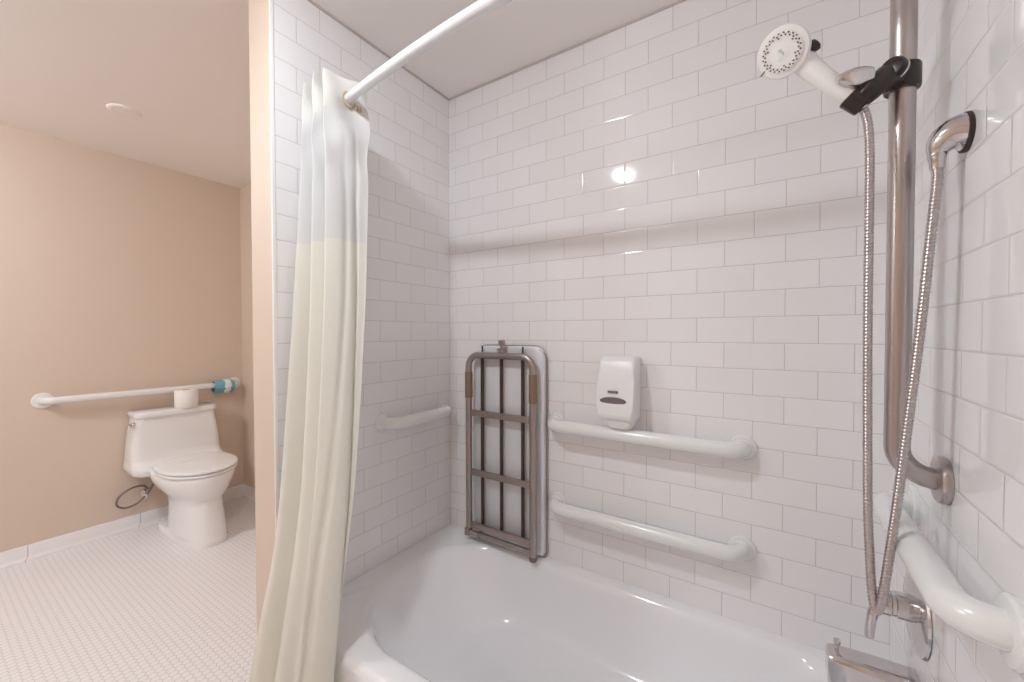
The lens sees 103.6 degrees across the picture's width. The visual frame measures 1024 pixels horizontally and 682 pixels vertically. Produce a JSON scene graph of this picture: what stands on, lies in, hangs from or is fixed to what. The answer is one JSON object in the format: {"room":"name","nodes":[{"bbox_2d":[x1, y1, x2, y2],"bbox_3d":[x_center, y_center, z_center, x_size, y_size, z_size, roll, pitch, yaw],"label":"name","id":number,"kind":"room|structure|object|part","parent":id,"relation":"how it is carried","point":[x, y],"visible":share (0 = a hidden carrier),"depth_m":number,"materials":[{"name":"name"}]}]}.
{"room":"accessible bathroom","nodes":[
{"label":"accessible bathroom","id":0,"kind":"room"},
{"bbox_2d":[0,124,243,551],"bbox_3d":[-2.859,0.036,1.748,0.100,2.266,3.000,1,1,33],"label":"wall","id":1,"kind":"structure","parent":0,"point":[118,273],"depth_m":2.34,"materials":[{"name":"beige paint"}]},
{"bbox_2d":[0,484,243,569],"bbox_3d":[-2.807,1.127,1.735,0.020,0.084,3.000,1,1,33],"label":"baseboard","id":2,"kind":"structure","parent":1,"relation":"attached to","point":[20,555],"depth_m":2.30,"materials":[{"name":"white tile"}]},
{"bbox_2d":[115,483,153,508],"bbox_3d":[-2.291,0.911,2.456,0.092,0.182,0.196,1,1,33],"label":"water supply line","id":3,"kind":"object","parent":1,"relation":"attached to","point":[145,492],"visible":0.86,"depth_m":2.46,"materials":[{"name":"silver metal"}]},
{"bbox_2d":[30,377,239,408],"bbox_3d":[-2.246,0.314,2.529,0.077,0.084,0.998,1,1,33],"label":"grab bar","id":4,"kind":"object","parent":1,"relation":"attached to","point":[41,400],"visible":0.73,"depth_m":2.33,"materials":[{"name":"white metal"}]},
{"bbox_2d":[211,379,234,393],"bbox_3d":[-2.026,0.317,2.828,0.080,0.100,0.126,1,1,33],"label":"cloth","id":5,"kind":"object","parent":4,"relation":"on","point":[225,385],"visible":0.98,"depth_m":2.81,"materials":[{"name":"teal fabric"}]},
{"bbox_2d":[0,496,256,681],"bbox_3d":[-1.329,1.235,0.770,3.753,0.100,3.200,1,1,33],"label":"floor","id":6,"kind":"structure","parent":0,"point":[136,605],"depth_m":1.73,"materials":[{"name":"tile"}]},
{"bbox_2d":[123,402,237,549],"bbox_3d":[-1.935,0.789,2.433,0.681,0.731,0.464,1,1,33],"label":"toilet","id":7,"kind":"object","parent":6,"relation":"on","point":[180,450],"visible":1,"depth_m":2.35,"materials":[{"name":"ceramic"}]},
{"bbox_3d":[-2.149,0.439,2.567,0.171,0.035,0.417,1,1,33],"label":"tank lid","id":8,"kind":"part","parent":7,"relation":"part of","materials":[{"name":"ceramic"}]},
{"bbox_3d":[-2.117,0.629,2.549,0.239,0.343,0.464,1,1,33],"label":"tank","id":9,"kind":"part","parent":7,"relation":"part of","materials":[{"name":"ceramic"}]},
{"bbox_2d":[174,388,197,407],"bbox_3d":[-2.086,0.366,2.580,0.122,0.110,0.122,1,1,33],"label":"toilet paper roll","id":10,"kind":"object","parent":7,"relation":"on","point":[183,398],"visible":1,"depth_m":2.54,"materials":[{"name":"paper"}]},
{"bbox_3d":[-1.919,0.953,2.425,0.635,0.404,0.366,1,1,33],"label":"bowl","id":11,"kind":"part","parent":7,"relation":"part of","materials":[{"name":"ceramic"}]},
{"bbox_3d":[-1.849,0.719,2.375,0.475,0.020,0.370,1,1,33],"label":"seat lid","id":12,"kind":"part","parent":7,"relation":"part of","materials":[{"name":"plastic"}]},
{"bbox_2d":[334,523,827,681],"bbox_3d":[0.143,1.018,1.151,1.509,0.316,0.741,1,1,33],"label":"bathtub","id":13,"kind":"object","parent":6,"relation":"on","point":[452,605],"visible":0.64,"depth_m":1.38,"materials":[{"name":"ceramic"}]},
{"bbox_2d":[0,0,678,187],"bbox_3d":[-1.332,-1.130,0.726,3.753,0.100,3.200,1,1,33],"label":"ceiling","id":14,"kind":"structure","parent":0,"point":[183,65],"depth_m":1.55,"materials":[{"name":"paint"}]},
{"bbox_2d":[107,104,141,118],"bbox_3d":[-1.853,-1.098,1.929,0.124,0.007,0.124,1,1,33],"label":"cover plate","id":15,"kind":"object","parent":14,"relation":"attached to","point":[121,110],"visible":1,"depth_m":1.92,"materials":[{"name":"paint"}]},
{"bbox_2d":[249,0,450,633],"bbox_3d":[-0.554,0.036,1.568,0.131,2.266,0.777,1,1,33],"label":"wall partition","id":16,"kind":"structure","parent":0,"point":[401,498],"depth_m":1.52,"materials":[{"name":"white tile"}]},
{"bbox_2d":[269,0,278,661],"bbox_3d":[-0.711,0.043,1.210,0.006,2.266,0.010,1,1,33],"label":"trim","id":17,"kind":"structure","parent":16,"relation":"attached to","point":[271,35],"depth_m":1.20,"materials":[{"name":"white tile"}]},
{"bbox_2d":[308,0,448,99],"bbox_3d":[-0.501,-1.092,1.509,0.004,0.007,0.773,1,1,33],"label":"trim","id":18,"kind":"structure","parent":16,"relation":"attached to","point":[311,1],"depth_m":1.47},
{"bbox_2d":[375,401,451,431],"bbox_3d":[-0.373,0.310,1.657,0.082,0.072,0.399,1,1,33],"label":"grab bar","id":19,"kind":"object","parent":16,"relation":"attached to","point":[384,422],"visible":1,"depth_m":1.57,"materials":[{"name":"white metal"}]},
{"bbox_2d":[240,0,891,659],"bbox_3d":[-0.482,0.027,2.045,3.753,2.266,0.100,1,1,33],"label":"wall","id":20,"kind":"structure","parent":0,"point":[639,188],"depth_m":1.28,"materials":[{"name":"tile"}]},
{"bbox_2d":[242,484,254,501],"bbox_3d":[-1.192,1.112,2.459,1.891,0.084,0.020,1,1,33],"label":"baseboard","id":21,"kind":"structure","parent":20,"relation":"attached to","point":[249,492],"depth_m":2.92,"materials":[{"name":"white tile"}]},
{"bbox_2d":[465,340,546,562],"bbox_3d":[-0.034,0.422,1.645,0.364,0.854,0.078,1,1,33],"label":"bench","id":22,"kind":"object","parent":20,"relation":"attached to","point":[510,412],"visible":1,"depth_m":1.64,"materials":[{"name":"silver metal"}]},
{"bbox_3d":[-0.058,0.812,1.640,0.329,0.034,0.030,1,1,33],"label":"rail","id":23,"kind":"part","parent":22,"relation":"part of","materials":[{"name":"silver metal"}]},
{"bbox_2d":[449,0,685,99],"bbox_3d":[0.343,-1.092,1.421,1.511,0.007,0.004,1,1,33],"label":"trim","id":24,"kind":"structure","parent":20,"relation":"attached to","point":[679,1],"depth_m":1.49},
{"bbox_2d":[596,355,639,429],"bbox_3d":[0.364,0.171,1.373,0.124,0.242,0.101,1,1,33],"label":"soap dispenser","id":25,"kind":"object","parent":20,"relation":"attached to","point":[618,379],"visible":1,"depth_m":1.34,"materials":[{"name":"white plastic"}]},
{"bbox_2d":[547,413,756,459],"bbox_3d":[0.413,0.319,1.356,0.704,0.074,0.084,1,1,33],"label":"grab bar","id":26,"kind":"object","parent":20,"relation":"attached to","point":[742,447],"visible":1,"depth_m":1.27,"materials":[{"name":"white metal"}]},
{"bbox_2d":[549,492,755,562],"bbox_3d":[0.417,0.626,1.359,0.696,0.074,0.084,1,1,33],"label":"grab bar","id":27,"kind":"object","parent":20,"relation":"attached to","point":[739,548],"visible":1,"depth_m":1.28,"materials":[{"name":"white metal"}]},
{"bbox_2d":[889,0,1023,681],"bbox_3d":[0.745,0.053,0.585,0.100,2.266,1.000,1,1,33],"label":"wall","id":28,"kind":"structure","parent":0,"point":[969,412],"depth_m":0.62,"materials":[{"name":"tile"}]},
{"bbox_2d":[344,0,511,103],"bbox_3d":[0.000,-0.735,0.903,1.517,0.068,0.129,1,1,33],"label":"shower rod","id":29,"kind":"object","parent":28,"relation":"attached to","point":[480,8],"visible":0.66,"depth_m":0.98,"materials":[{"name":"white metal"}]},
{"bbox_2d":[249,68,369,681],"bbox_3d":[-0.591,0.168,1.221,0.365,1.956,0.270,1,1,33],"label":"shower curtain","id":30,"kind":"object","parent":29,"relation":"hanging from","point":[299,624],"visible":0.97,"depth_m":1.19,"materials":[{"name":"white fabric"}]},
{"bbox_3d":[-0.546,-0.495,1.247,0.178,0.390,0.154,1,1,33],"label":"voile panel","id":31,"kind":"part","parent":30,"relation":"part of","materials":[{"name":"white fabric"}]},
{"bbox_2d":[825,637,920,681],"bbox_3d":[0.782,0.719,0.878,0.151,0.094,0.066,1,1,33],"label":"tub spout","id":32,"kind":"object","parent":28,"relation":"attached to","point":[842,664],"visible":1,"depth_m":0.87,"materials":[{"name":"silver metal"}]},
{"bbox_3d":[0.734,0.686,0.909,0.014,0.028,0.014,1,1,33],"label":"diverter knob","id":33,"kind":"part","parent":32,"relation":"part of","materials":[{"name":"silver metal"}]},
{"bbox_2d":[864,569,932,660],"bbox_3d":[0.808,0.558,0.858,0.087,0.176,0.176,1,1,33],"label":"shower valve","id":34,"kind":"object","parent":28,"relation":"attached to","point":[909,606],"visible":0.71,"depth_m":0.82,"materials":[{"name":"silver metal"}]},
{"bbox_3d":[0.783,0.604,0.873,0.032,0.080,0.019,0,1,17],"label":"lever","id":35,"kind":"part","parent":34,"relation":"part of","materials":[{"name":"silver metal"}]},
{"bbox_2d":[883,0,954,504],"bbox_3d":[0.730,-0.316,0.722,0.084,1.205,0.082,1,1,33],"label":"steel pole","id":36,"kind":"object","parent":28,"relation":"attached to","point":[938,477],"visible":0.88,"depth_m":0.72,"materials":[{"name":"grey metal"}]},
{"bbox_2d":[837,55,922,115],"bbox_3d":[0.661,-0.458,0.725,0.147,0.089,0.062,0,1,-2],"label":"slider","id":37,"kind":"object","parent":36,"relation":"attached to","point":[899,71],"visible":0.96,"depth_m":0.71,"materials":[{"name":"black plastic"}]},
{"bbox_2d":[757,22,854,103],"bbox_3d":[0.559,-0.505,0.753,0.172,0.175,0.072,1,1,33],"label":"shower","id":38,"kind":"object","parent":37,"relation":"attached to","point":[789,49],"visible":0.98,"depth_m":0.75,"materials":[{"name":"white plastic"}]},
{"bbox_3d":[0.559,-0.549,0.758,0.035,0.032,0.016,1,1,33],"label":"pause lever","id":39,"kind":"part","parent":38,"relation":"part of","materials":[{"name":"black plastic"}]},
{"bbox_3d":[0.580,-0.496,0.753,0.136,0.155,0.051,1,1,33],"label":"handle","id":40,"kind":"part","parent":38,"relation":"part of","materials":[{"name":"white plastic"}]},
{"bbox_2d":[859,104,943,615],"bbox_3d":[0.662,0.026,0.700,0.030,0.920,0.112,-1,1,-40],"label":"shower hose","id":41,"kind":"object","parent":38,"relation":"hanging from","point":[877,604],"visible":1,"depth_m":0.71,"materials":[{"name":"metal"}]},
{"bbox_3d":[0.615,-0.472,0.723,0.056,0.036,0.030,0,1,10],"label":"release lever","id":42,"kind":"part","parent":37,"relation":"part of","materials":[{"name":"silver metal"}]},
{"bbox_3d":[0.655,-0.459,0.724,0.076,0.071,0.042,0,1,-2],"label":"arm","id":43,"kind":"part","parent":37,"relation":"part of","materials":[{"name":"black plastic"}]},
{"bbox_3d":[0.677,-0.482,0.714,0.028,0.039,0.038,-1,1,-23],"label":"knob","id":44,"kind":"part","parent":37,"relation":"part of","materials":[{"name":"black plastic"}]},
{"bbox_2d":[872,483,1023,674],"bbox_3d":[0.716,0.357,0.704,0.076,0.088,0.530,1,1,33],"label":"grab bar","id":45,"kind":"object","parent":28,"relation":"attached to","point":[999,624],"visible":0.89,"depth_m":0.54,"materials":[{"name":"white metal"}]},
{"bbox_2d":[926,111,975,170],"bbox_3d":[0.708,-0.324,0.656,0.048,0.082,0.062,1,1,33],"label":"connector","id":46,"kind":"object","parent":28,"relation":"attached to","point":[957,133],"visible":1,"depth_m":0.64,"materials":[{"name":"silver metal"}]}
]}

